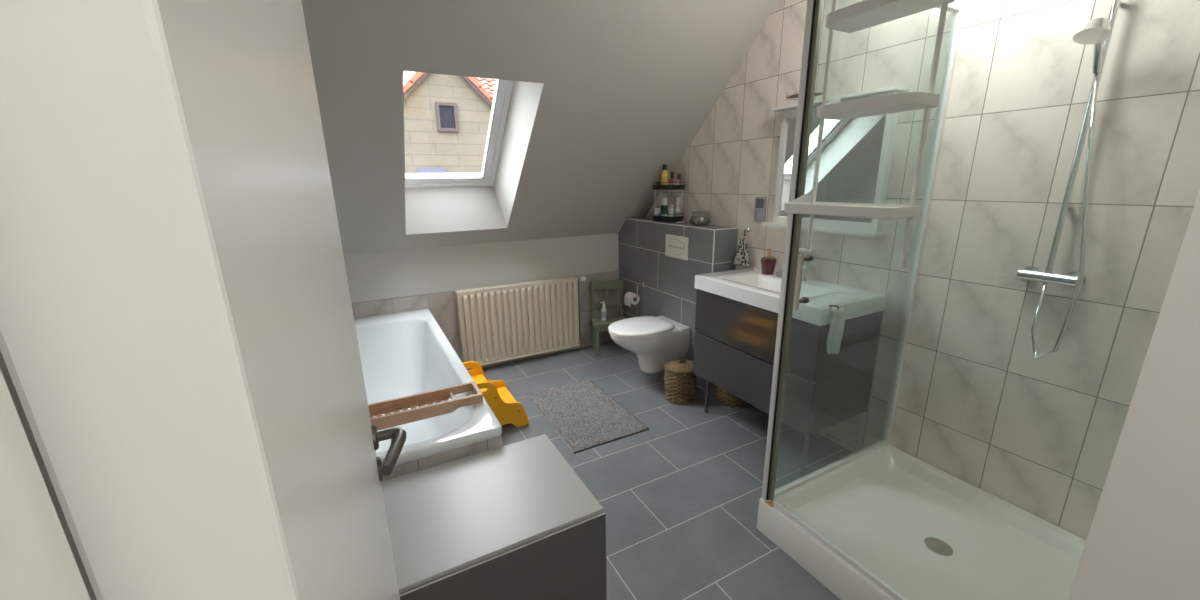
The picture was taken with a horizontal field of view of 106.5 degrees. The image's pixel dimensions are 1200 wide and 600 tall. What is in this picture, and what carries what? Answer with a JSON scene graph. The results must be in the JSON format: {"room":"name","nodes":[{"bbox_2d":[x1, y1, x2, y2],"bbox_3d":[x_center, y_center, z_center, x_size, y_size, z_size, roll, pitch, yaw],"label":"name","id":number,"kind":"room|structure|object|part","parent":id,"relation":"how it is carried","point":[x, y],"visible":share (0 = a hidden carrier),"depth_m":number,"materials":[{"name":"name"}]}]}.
{"room":"bathroom","nodes":[
{"label":"bathroom","id":0,"kind":"room"},
{"bbox_2d":[0,350,96,599],"bbox_3d":[-1.297,-0.231,1.295,0.150,2.750,3.950,-9,17,-27],"label":"wall","id":1,"kind":"structure","parent":0,"point":[3,367],"depth_m":0.65,"materials":[{"name":"white paint"}]},
{"bbox_2d":[343,233,617,302],"bbox_3d":[-0.871,0.011,3.648,2.975,1.050,0.150,-9,17,-27],"label":"wall","id":2,"kind":"structure","parent":0,"point":[371,276],"depth_m":3.44,"materials":[{"name":"white paint"}]},
{"bbox_2d":[351,271,617,369],"bbox_3d":[-0.921,0.226,3.584,2.470,0.670,0.008,-9,17,-27],"label":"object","id":3,"kind":"structure","parent":2,"relation":"attached to","point":[442,305],"depth_m":3.47,"materials":[{"name":"tile"}]},
{"bbox_2d":[455,276,585,368],"bbox_3d":[-0.596,0.162,3.682,1.087,0.616,0.077,-9,17,-27],"label":"radiator","id":4,"kind":"object","parent":2,"relation":"attached to","point":[501,323],"visible":0.95,"depth_m":3.62,"materials":[{"name":"beige metal"}]},
{"bbox_2d":[456,276,576,293],"bbox_3d":[-0.643,-0.125,3.585,0.992,0.010,0.070,-9,17,-27],"label":"grille","id":5,"kind":"object","parent":4,"relation":"attached to","point":[523,285],"depth_m":3.56,"materials":[{"name":"beige metal"}]},
{"bbox_3d":[-0.632,0.459,3.738,0.992,0.014,0.066,-9,17,-27],"label":"rail","id":6,"kind":"part","parent":4,"relation":"part of","materials":[{"name":"beige metal"}]},
{"bbox_2d":[301,0,778,253],"bbox_3d":[-0.548,-1.174,2.670,2.975,1.816,2.017,-9,17,-27],"label":"ceiling","id":7,"kind":"structure","parent":0,"point":[605,94],"depth_m":2.54,"materials":[{"name":"paint"}]},
{"bbox_2d":[482,341,852,599],"bbox_3d":[0.265,1.101,1.776,2.975,0.120,4.900,-9,17,-27],"label":"floor","id":8,"kind":"structure","parent":0,"point":[679,496],"depth_m":2.27,"materials":[{"name":"tile"}]},
{"bbox_2d":[354,309,502,481],"bbox_3d":[-1.182,0.600,2.405,0.828,0.565,1.910,-9,17,-27],"label":"bathtub","id":9,"kind":"object","parent":8,"relation":"on","point":[407,353],"visible":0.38,"depth_m":2.65,"materials":[{"name":"white ceramic"}]},
{"bbox_2d":[368,381,482,430],"bbox_3d":[-0.871,0.458,1.781,0.775,0.050,0.145,-9,17,-27],"label":"rack","id":10,"kind":"object","parent":9,"relation":"on","point":[377,409],"visible":0.62,"depth_m":1.84,"materials":[{"name":"brown wood"}]},
{"bbox_3d":[-0.901,0.444,1.836,0.775,0.050,0.015,-9,17,-27],"label":"rail","id":11,"kind":"part","parent":10,"relation":"part of","materials":[{"name":"brown wood"}]},
{"bbox_2d":[381,434,606,599],"bbox_3d":[-0.367,0.867,1.494,0.619,0.497,0.490,-9,17,-27],"label":"base cabinet","id":12,"kind":"object","parent":8,"relation":"on","point":[515,521],"visible":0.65,"depth_m":1.34,"materials":[{"name":"white laminate"}]},
{"bbox_3d":[-0.257,0.923,1.296,0.619,0.481,0.022,-9,17,-27],"label":"panel","id":13,"kind":"part","parent":12,"relation":"part of","materials":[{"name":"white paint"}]},
{"bbox_2d":[463,361,528,426],"bbox_3d":[-0.695,0.594,2.823,0.371,0.345,0.370,-9,17,-27],"label":"step stool","id":14,"kind":"object","parent":8,"relation":"on","point":[506,409],"visible":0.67,"depth_m":2.73,"materials":[{"name":"yellow paint"}]},
{"bbox_3d":[-0.778,0.556,2.972,0.371,0.345,0.018,-9,17,-27],"label":"panel","id":15,"kind":"part","parent":14,"relation":"part of","materials":[{"name":"yellow paint"}]},
{"bbox_3d":[-0.612,0.633,2.674,0.371,0.345,0.018,-9,17,-27],"label":"panel","id":16,"kind":"part","parent":14,"relation":"part of","materials":[{"name":"yellow paint"}]},
{"bbox_2d":[525,379,648,453],"bbox_3d":[-0.115,0.721,2.942,0.508,0.021,0.808,-9,17,-27],"label":"bath mat","id":17,"kind":"object","parent":8,"relation":"on","point":[585,417],"visible":1,"depth_m":2.86,"materials":[{"name":"grey fabric"}]},
{"bbox_2d":[591,279,626,356],"bbox_3d":[0.080,0.153,3.883,0.295,0.625,0.227,-3,15,-8],"label":"child chair","id":18,"kind":"object","parent":8,"relation":"on","point":[598,325],"visible":0.73,"depth_m":3.90,"materials":[{"name":"green paint"}]},
{"bbox_3d":[-0.054,0.146,3.965,0.030,0.600,0.026,-3,15,-8],"label":"leg","id":19,"kind":"part","parent":18,"relation":"part of","materials":[{"name":"green paint"}]},
{"bbox_3d":[-0.023,0.351,3.827,0.030,0.275,0.026,-3,15,-8],"label":"leg","id":20,"kind":"part","parent":18,"relation":"part of","materials":[{"name":"green paint"}]},
{"bbox_2d":[601,302,606,320],"bbox_3d":[0.031,0.095,3.845,0.053,0.166,0.045,-9,17,-27],"label":"bottle","id":21,"kind":"object","parent":18,"relation":"on","point":[603,310],"visible":1,"depth_m":3.83,"materials":[{"name":"white plastic"}]},
{"bbox_3d":[0.061,-0.135,3.905,0.283,0.080,0.022,-3,15,-8],"label":"rail","id":22,"kind":"part","parent":18,"relation":"part of","materials":[{"name":"green paint"}]},
{"bbox_3d":[0.064,0.029,3.951,0.211,0.040,0.018,-3,15,-8],"label":"rail","id":23,"kind":"part","parent":18,"relation":"part of","materials":[{"name":"green paint"}]},
{"bbox_3d":[0.083,0.183,3.877,0.295,0.020,0.199,-3,15,-8],"label":"seat","id":24,"kind":"part","parent":18,"relation":"part of","materials":[{"name":"green paint"}]},
{"bbox_3d":[0.184,0.133,4.000,0.030,0.600,0.026,-3,15,-8],"label":"leg","id":25,"kind":"part","parent":18,"relation":"part of","materials":[{"name":"green paint"}]},
{"bbox_2d":[664,359,696,404],"bbox_3d":[0.548,0.546,3.063,0.225,0.273,0.225,-9,17,-27],"label":"wicker basket","id":26,"kind":"object","parent":8,"relation":"on","point":[680,379],"visible":0.91,"depth_m":2.99,"materials":[{"name":"brown wicker"}]},
{"bbox_3d":[0.547,0.434,3.033,0.210,0.027,0.210,-9,17,-27],"label":"lid","id":27,"kind":"part","parent":26,"relation":"part of","materials":[{"name":"wicker"}]},
{"bbox_2d":[716,386,746,406],"bbox_3d":[0.899,0.596,3.031,0.227,0.182,0.227,-9,17,-27],"label":"wicker basket","id":28,"kind":"object","parent":8,"relation":"on","point":[724,397],"visible":0.21,"depth_m":2.96,"materials":[{"name":"brown wicker"}]},
{"bbox_2d":[693,289,882,474],"bbox_3d":[0.996,0.388,2.566,0.471,0.825,0.839,-9,17,-27],"label":"vanity cabinet","id":29,"kind":"object","parent":8,"relation":"on","point":[735,341],"visible":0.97,"depth_m":2.25,"materials":[{"name":"grey paint"}]},
{"bbox_3d":[0.688,0.596,2.878,0.028,0.272,0.028,-9,17,-27],"label":"leg","id":30,"kind":"part","parent":29,"relation":"part of","materials":[{"name":"grey metal"}]},
{"bbox_3d":[0.797,0.425,2.465,0.018,0.268,0.839,-9,17,-27],"label":"drawer","id":31,"kind":"part","parent":29,"relation":"part of","materials":[{"name":"grey paint"}]},
{"bbox_3d":[0.793,0.157,2.393,0.018,0.256,0.839,-9,17,-27],"label":"drawer","id":32,"kind":"part","parent":29,"relation":"part of","materials":[{"name":"grey paint"}]},
{"bbox_2d":[694,267,886,325],"bbox_3d":[0.984,-0.050,2.446,0.483,0.078,0.857,-9,17,-27],"label":"washbasin","id":33,"kind":"object","parent":29,"relation":"in","point":[749,286],"visible":0.88,"depth_m":2.29,"materials":[{"name":"white ceramic"}]},
{"bbox_2d":[761,248,776,274],"bbox_3d":[1.005,-0.231,2.667,0.090,0.155,0.090,-9,17,-27],"label":"soap dispenser","id":34,"kind":"object","parent":33,"relation":"on","point":[768,263],"visible":1,"depth_m":2.64,"materials":[{"name":"red glass"}]},
{"bbox_2d":[775,272,781,277],"bbox_3d":[1.061,-0.147,2.606,0.080,0.024,0.080,-9,17,-27],"label":"soap dish","id":35,"kind":"object","parent":33,"relation":"on","point":[778,274],"visible":0.38,"depth_m":2.59,"materials":[{"name":"grey ceramic"}]},
{"bbox_2d":[796,261,807,280],"bbox_3d":[1.082,-0.168,2.471,0.161,0.135,0.052,-9,17,-27],"label":"tap","id":36,"kind":"object","parent":33,"relation":"on","point":[805,263],"visible":0.43,"depth_m":2.48,"materials":[{"name":"silver metal"}]},
{"bbox_2d":[827,305,844,353],"bbox_3d":[1.046,0.129,1.984,0.071,0.217,0.067,3,15,14],"label":"hanging towel","id":37,"kind":"object","parent":33,"relation":"hanging from","point":[837,319],"visible":1,"depth_m":1.97,"materials":[{"name":"white fabric"}]},
{"bbox_3d":[1.034,0.757,2.256,0.028,0.272,0.028,-9,17,-27],"label":"leg","id":38,"kind":"part","parent":29,"relation":"part of","materials":[{"name":"grey metal"}]},
{"bbox_2d":[757,445,1085,599],"bbox_3d":[1.296,0.965,1.706,0.883,0.147,0.994,-9,17,-27],"label":"shower tray","id":39,"kind":"object","parent":8,"relation":"on","point":[927,532],"visible":0.73,"depth_m":1.75,"materials":[{"name":"ceramic"}]},
{"bbox_2d":[761,0,964,599],"bbox_3d":[1.269,-0.056,1.420,0.914,1.972,0.984,-9,17,-27],"label":"shower enclosure","id":40,"kind":"object","parent":39,"relation":"on","point":[814,10],"visible":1,"depth_m":1.74,"materials":[{"name":"glass"}]},
{"bbox_3d":[0.690,-0.107,1.647,0.030,1.972,0.024,-9,17,-27],"label":"corner post","id":41,"kind":"part","parent":40,"relation":"part of","materials":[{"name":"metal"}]},
{"bbox_3d":[0.688,-0.061,1.553,0.012,0.196,0.016,-9,17,-27],"label":"door handle","id":42,"kind":"part","parent":40,"relation":"part of","materials":[{"name":"silver metal"}]},
{"bbox_3d":[1.092,0.776,2.093,0.840,0.022,0.022,-9,17,-27],"label":"rail","id":43,"kind":"part","parent":40,"relation":"part of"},
{"bbox_3d":[0.944,0.947,1.469,0.018,0.020,0.932,-9,17,-27],"label":"rail","id":44,"kind":"part","parent":40,"relation":"part of","materials":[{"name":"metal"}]},
{"bbox_2d":[784,0,954,267],"bbox_3d":[0.741,-0.567,1.267,0.190,0.921,0.358,-9,17,-27],"label":"rack","id":45,"kind":"object","parent":40,"relation":"hanging from","point":[864,14],"visible":1,"depth_m":1.20,"materials":[{"name":"grey plastic"}]},
{"bbox_3d":[0.726,-0.608,1.420,0.065,0.921,0.013,-9,17,-27],"label":"hanging rod","id":46,"kind":"part","parent":45,"relation":"part of","materials":[{"name":"white metal"}]},
{"bbox_2d":[784,202,921,219],"bbox_3d":[0.729,-0.268,1.325,0.142,0.031,0.337,-9,17,-27],"label":"shelf","id":47,"kind":"object","parent":45,"relation":"attached to","point":[854,210],"depth_m":1.26,"materials":[{"name":"white"}]},
{"bbox_2d":[816,91,939,119],"bbox_3d":[0.746,-0.530,1.230,0.128,0.031,0.275,-9,17,-27],"label":"shelf","id":48,"kind":"object","parent":45,"relation":"attached to","point":[911,100],"depth_m":1.17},
{"bbox_2d":[825,0,954,32],"bbox_3d":[0.742,-0.760,1.169,0.128,0.031,0.275,-9,17,-27],"label":"shelf","id":49,"kind":"object","parent":45,"relation":"attached to","point":[864,14],"depth_m":1.17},
{"bbox_3d":[0.871,-0.540,1.159,0.065,0.921,0.013,-9,17,-27],"label":"hanging rod","id":50,"kind":"part","parent":45,"relation":"part of","materials":[{"name":"white metal"}]},
{"bbox_3d":[1.061,-1.104,1.592,0.840,0.030,0.030,-9,17,-27],"label":"rail","id":51,"kind":"part","parent":40,"relation":"part of","materials":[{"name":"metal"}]},
{"bbox_2d":[618,217,737,390],"bbox_3d":[0.546,-0.049,3.605,0.205,1.145,1.229,-9,17,-27],"label":"wall","id":52,"kind":"structure","parent":0,"point":[669,291],"depth_m":3.40,"materials":[{"name":"tile"}]},
{"bbox_2d":[635,282,644,297],"bbox_3d":[0.305,-0.091,3.760,0.065,0.137,0.160,-9,17,-27],"label":"holder","id":53,"kind":"object","parent":52,"relation":"attached to","point":[643,283],"visible":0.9,"depth_m":3.70,"materials":[{"name":"silver metal"}]},
{"bbox_2d":[624,292,639,306],"bbox_3d":[0.270,-0.009,3.788,0.090,0.102,0.100,-9,17,-27],"label":"toilet roll","id":54,"kind":"object","parent":53,"relation":"hanging from","point":[629,298],"visible":0.99,"depth_m":3.76,"materials":[{"name":"paper"}]},
{"bbox_2d":[608,316,689,372],"bbox_3d":[0.327,0.355,3.299,0.565,0.389,0.374,-9,17,-27],"label":"toilet","id":55,"kind":"object","parent":52,"relation":"attached to","point":[655,341],"visible":0.98,"depth_m":3.20,"materials":[{"name":"white ceramic"}]},
{"bbox_3d":[0.282,0.186,3.230,0.468,0.024,0.374,-9,17,-27],"label":"lid","id":56,"kind":"part","parent":55,"relation":"part of","materials":[{"name":"white plastic"}]},
{"bbox_3d":[0.283,0.208,3.236,0.462,0.016,0.368,-9,17,-27],"label":"seat","id":57,"kind":"part","parent":55,"relation":"part of","materials":[{"name":"white plastic"}]},
{"bbox_2d":[651,182,684,222],"bbox_3d":[0.521,-0.748,3.428,0.139,0.296,0.275,-14,20,-41],"label":"caddy","id":58,"kind":"object","parent":52,"relation":"on","point":[654,187],"visible":0.87,"depth_m":3.36,"materials":[{"name":"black metal"}]},
{"bbox_2d":[653,208,660,215],"bbox_3d":[0.447,-0.673,3.504,0.057,0.084,0.057,-9,17,-27],"label":"jar","id":59,"kind":"object","parent":58,"relation":"on","point":[656,210],"visible":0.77,"depth_m":3.48,"materials":[{"name":"white plastic"}]},
{"bbox_2d":[660,197,667,215],"bbox_3d":[0.500,-0.716,3.491,0.056,0.172,0.056,-9,17,-27],"label":"bottle","id":60,"kind":"object","parent":58,"relation":"on","point":[664,200],"visible":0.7,"depth_m":3.46,"materials":[{"name":"white plastic"}]},
{"bbox_2d":[661,164,667,184],"bbox_3d":[0.490,-0.933,3.393,0.054,0.180,0.054,-9,17,-27],"label":"bottle","id":61,"kind":"object","parent":58,"relation":"on","point":[664,175],"visible":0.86,"depth_m":3.37,"materials":[{"name":"yellow plastic"}]},
{"bbox_2d":[662,206,667,215],"bbox_3d":[0.499,-0.667,3.441,0.050,0.103,0.050,-9,17,-27],"label":"bottle","id":62,"kind":"object","parent":58,"relation":"on","point":[664,212],"visible":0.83,"depth_m":3.42,"materials":[{"name":"green plastic"}]},
{"bbox_2d":[653,213,682,220],"bbox_3d":[0.522,-0.642,3.456,0.161,0.054,0.260,-9,17,-27],"label":"tray","id":63,"kind":"object","parent":58,"relation":"on","point":[655,218],"depth_m":3.39,"materials":[{"name":"black metal"}]},
{"bbox_2d":[652,182,684,189],"bbox_3d":[0.519,-0.865,3.397,0.170,0.054,0.272,-9,17,-27],"label":"tray","id":64,"kind":"object","parent":58,"relation":"on","point":[654,187],"depth_m":3.32,"materials":[{"name":"black metal"}]},
{"bbox_2d":[668,205,673,216],"bbox_3d":[0.542,-0.666,3.412,0.045,0.115,0.045,-9,17,-27],"label":"bottle","id":65,"kind":"object","parent":58,"relation":"on","point":[670,210],"visible":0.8,"depth_m":3.39,"materials":[{"name":"white plastic"}]},
{"bbox_2d":[669,172,674,184],"bbox_3d":[0.542,-0.897,3.364,0.043,0.126,0.043,-9,17,-27],"label":"bottle","id":66,"kind":"object","parent":58,"relation":"on","point":[672,173],"visible":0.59,"depth_m":3.35,"materials":[{"name":"plastic"}]},
{"bbox_2d":[675,198,679,216],"bbox_3d":[0.584,-0.683,3.372,0.041,0.166,0.041,-9,17,-27],"label":"bottle","id":67,"kind":"object","parent":58,"relation":"on","point":[677,209],"visible":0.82,"depth_m":3.35,"materials":[{"name":"white plastic"}]},
{"bbox_2d":[677,173,680,184],"bbox_3d":[0.592,-0.892,3.366,0.034,0.113,0.034,-9,17,-27],"label":"bottle","id":68,"kind":"object","parent":58,"relation":"on","point":[678,174],"visible":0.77,"depth_m":3.35,"materials":[{"name":"red plastic"}]},
{"bbox_2d":[665,234,688,259],"bbox_3d":[0.553,-0.385,3.248,0.018,0.162,0.256,-9,17,-27],"label":"flush plate","id":69,"kind":"object","parent":52,"relation":"attached to","point":[675,246],"visible":1,"depth_m":3.23,"materials":[{"name":"beige plastic"}]},
{"bbox_2d":[617,218,737,272],"bbox_3d":[0.545,-0.050,3.602,0.208,1.148,1.232,-9,17,-27],"label":"trim","id":70,"kind":"structure","parent":52,"relation":"attached to","point":[626,218],"depth_m":3.01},
{"bbox_2d":[690,211,709,225],"bbox_3d":[0.704,-0.575,3.158,0.139,0.096,0.139,-9,17,-27],"label":"jar","id":71,"kind":"object","parent":52,"relation":"on","point":[699,218],"visible":1,"depth_m":3.11,"materials":[{"name":"silver metal"}]},
{"bbox_2d":[646,0,1199,539],"bbox_3d":[1.190,-0.615,2.579,0.150,2.750,3.950,-9,17,-27],"label":"wall","id":72,"kind":"structure","parent":0,"point":[974,404],"depth_m":1.76,"materials":[{"name":"tile"}]},
{"bbox_2d":[733,228,749,266],"bbox_3d":[0.930,-0.346,2.912,0.079,0.238,0.139,-9,17,-27],"label":"cloth","id":73,"kind":"object","parent":72,"relation":"hanging from","point":[741,258],"visible":1,"depth_m":2.89,"materials":[{"name":"multicoloured fabric"}]},
{"bbox_2d":[754,197,766,221],"bbox_3d":[0.996,-0.562,2.789,0.015,0.154,0.084,-9,17,-27],"label":"wall switch","id":74,"kind":"object","parent":72,"relation":"attached to","point":[760,202],"visible":0.96,"depth_m":2.78,"materials":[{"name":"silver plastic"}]},
{"bbox_2d":[762,86,908,236],"bbox_3d":[1.166,-0.691,2.328,0.100,0.654,0.678,-9,17,-27],"label":"wall mirror","id":75,"kind":"object","parent":72,"relation":"attached to","point":[856,153],"visible":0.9,"depth_m":2.25,"materials":[{"name":"white mirror"}]},
{"bbox_2d":[786,92,822,99],"bbox_3d":[1.081,-1.087,2.361,0.050,0.052,0.240,-9,17,-27],"label":"wall lamp","id":76,"kind":"object","parent":75,"relation":"on","point":[794,95],"visible":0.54,"depth_m":2.40,"materials":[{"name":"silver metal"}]},
{"bbox_2d":[762,222,886,236],"bbox_3d":[1.171,-0.386,2.410,0.100,0.022,0.678,-9,17,-27],"label":"shelf","id":77,"kind":"object","parent":75,"relation":"attached to","point":[866,231],"depth_m":2.28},
{"bbox_2d":[772,86,908,111],"bbox_3d":[1.163,-0.998,2.242,0.100,0.016,0.670,-9,17,-27],"label":"shelf","id":78,"kind":"object","parent":75,"relation":"attached to","point":[893,89],"depth_m":2.11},
{"bbox_2d":[1017,0,1123,358],"bbox_3d":[1.577,-0.359,1.518,0.204,1.205,0.194,-9,17,-27],"label":"shower set","id":79,"kind":"object","parent":72,"relation":"attached to","point":[1097,31],"visible":1,"depth_m":1.50,"materials":[{"name":"silver metal"}]},
{"bbox_3d":[1.636,-0.526,1.518,0.054,0.885,0.018,-9,17,-27],"label":"riser rail","id":80,"kind":"part","parent":79,"relation":"part of","materials":[{"name":"silver metal"}]},
{"bbox_3d":[-0.412,-1.521,2.303,3.275,2.998,3.046,-9,17,-27],"label":"roof","id":81,"kind":"structure","parent":0,"visible":0},
{"bbox_2d":[402,71,513,187],"bbox_3d":[-0.919,-1.096,2.727,0.688,0.809,0.820,-9,17,-27],"label":"window","id":82,"kind":"structure","parent":81,"relation":"attached to","point":[503,88],"depth_m":3.02,"materials":[{"name":"white plastic"}]},
{"bbox_3d":[0.764,0.030,0.491,2.975,2.600,0.150,-9,17,-27],"label":"wall","id":83,"kind":"structure","parent":0,"visible":0},
{"bbox_2d":[0,0,406,599],"bbox_3d":[-0.281,0.319,0.597,0.104,2.002,0.863,-9,17,-27],"label":"door","id":84,"kind":"structure","parent":83,"relation":"in","point":[179,347],"depth_m":0.11,"materials":[{"name":"white paint"}]},
{"bbox_3d":[-0.417,0.298,0.897,0.064,0.027,0.142,-9,17,-27],"label":"handle","id":85,"kind":"part","parent":84,"relation":"part of","materials":[{"name":"grey metal"}]},
{"bbox_2d":[0,190,1199,599],"bbox_3d":[0.303,0.377,0.325,0.900,2.030,0.160,-9,17,-27],"label":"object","id":86,"kind":"structure","parent":83,"relation":"attached to","point":[1143,540],"depth_m":0.51,"materials":[{"name":"white paint"}]},
{"label":"outside","id":87,"kind":"structure","parent":0,"visible":0},
{"bbox_3d":[-14.914,-2.963,29.533,80.000,0.200,56.800,-9,17,-27],"label":"ground","id":88,"kind":"structure","parent":87,"visible":0},
{"bbox_2d":[403,72,492,172],"bbox_3d":[-4.513,-2.252,12.253,9.466,7.070,5.830,-9,17,-27],"label":"house","id":89,"kind":"structure","parent":88,"relation":"on","point":[447,117],"depth_m":9.32,"materials":[{"name":"beige brick"}]},
{"bbox_3d":[-3.179,-3.803,9.310,0.315,0.450,0.016,-9,17,-27],"label":"pane","id":90,"kind":"part","parent":89,"relation":"part of","materials":[{"name":"clear glass"}]},
{"bbox_2d":[474,77,495,96],"bbox_3d":[-1.923,-6.366,19.538,10.176,11.163,5.668,-9,17,-27],"label":"house","id":91,"kind":"structure","parent":88,"relation":"on","point":[487,84],"depth_m":17.32,"materials":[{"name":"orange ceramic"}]}
]}

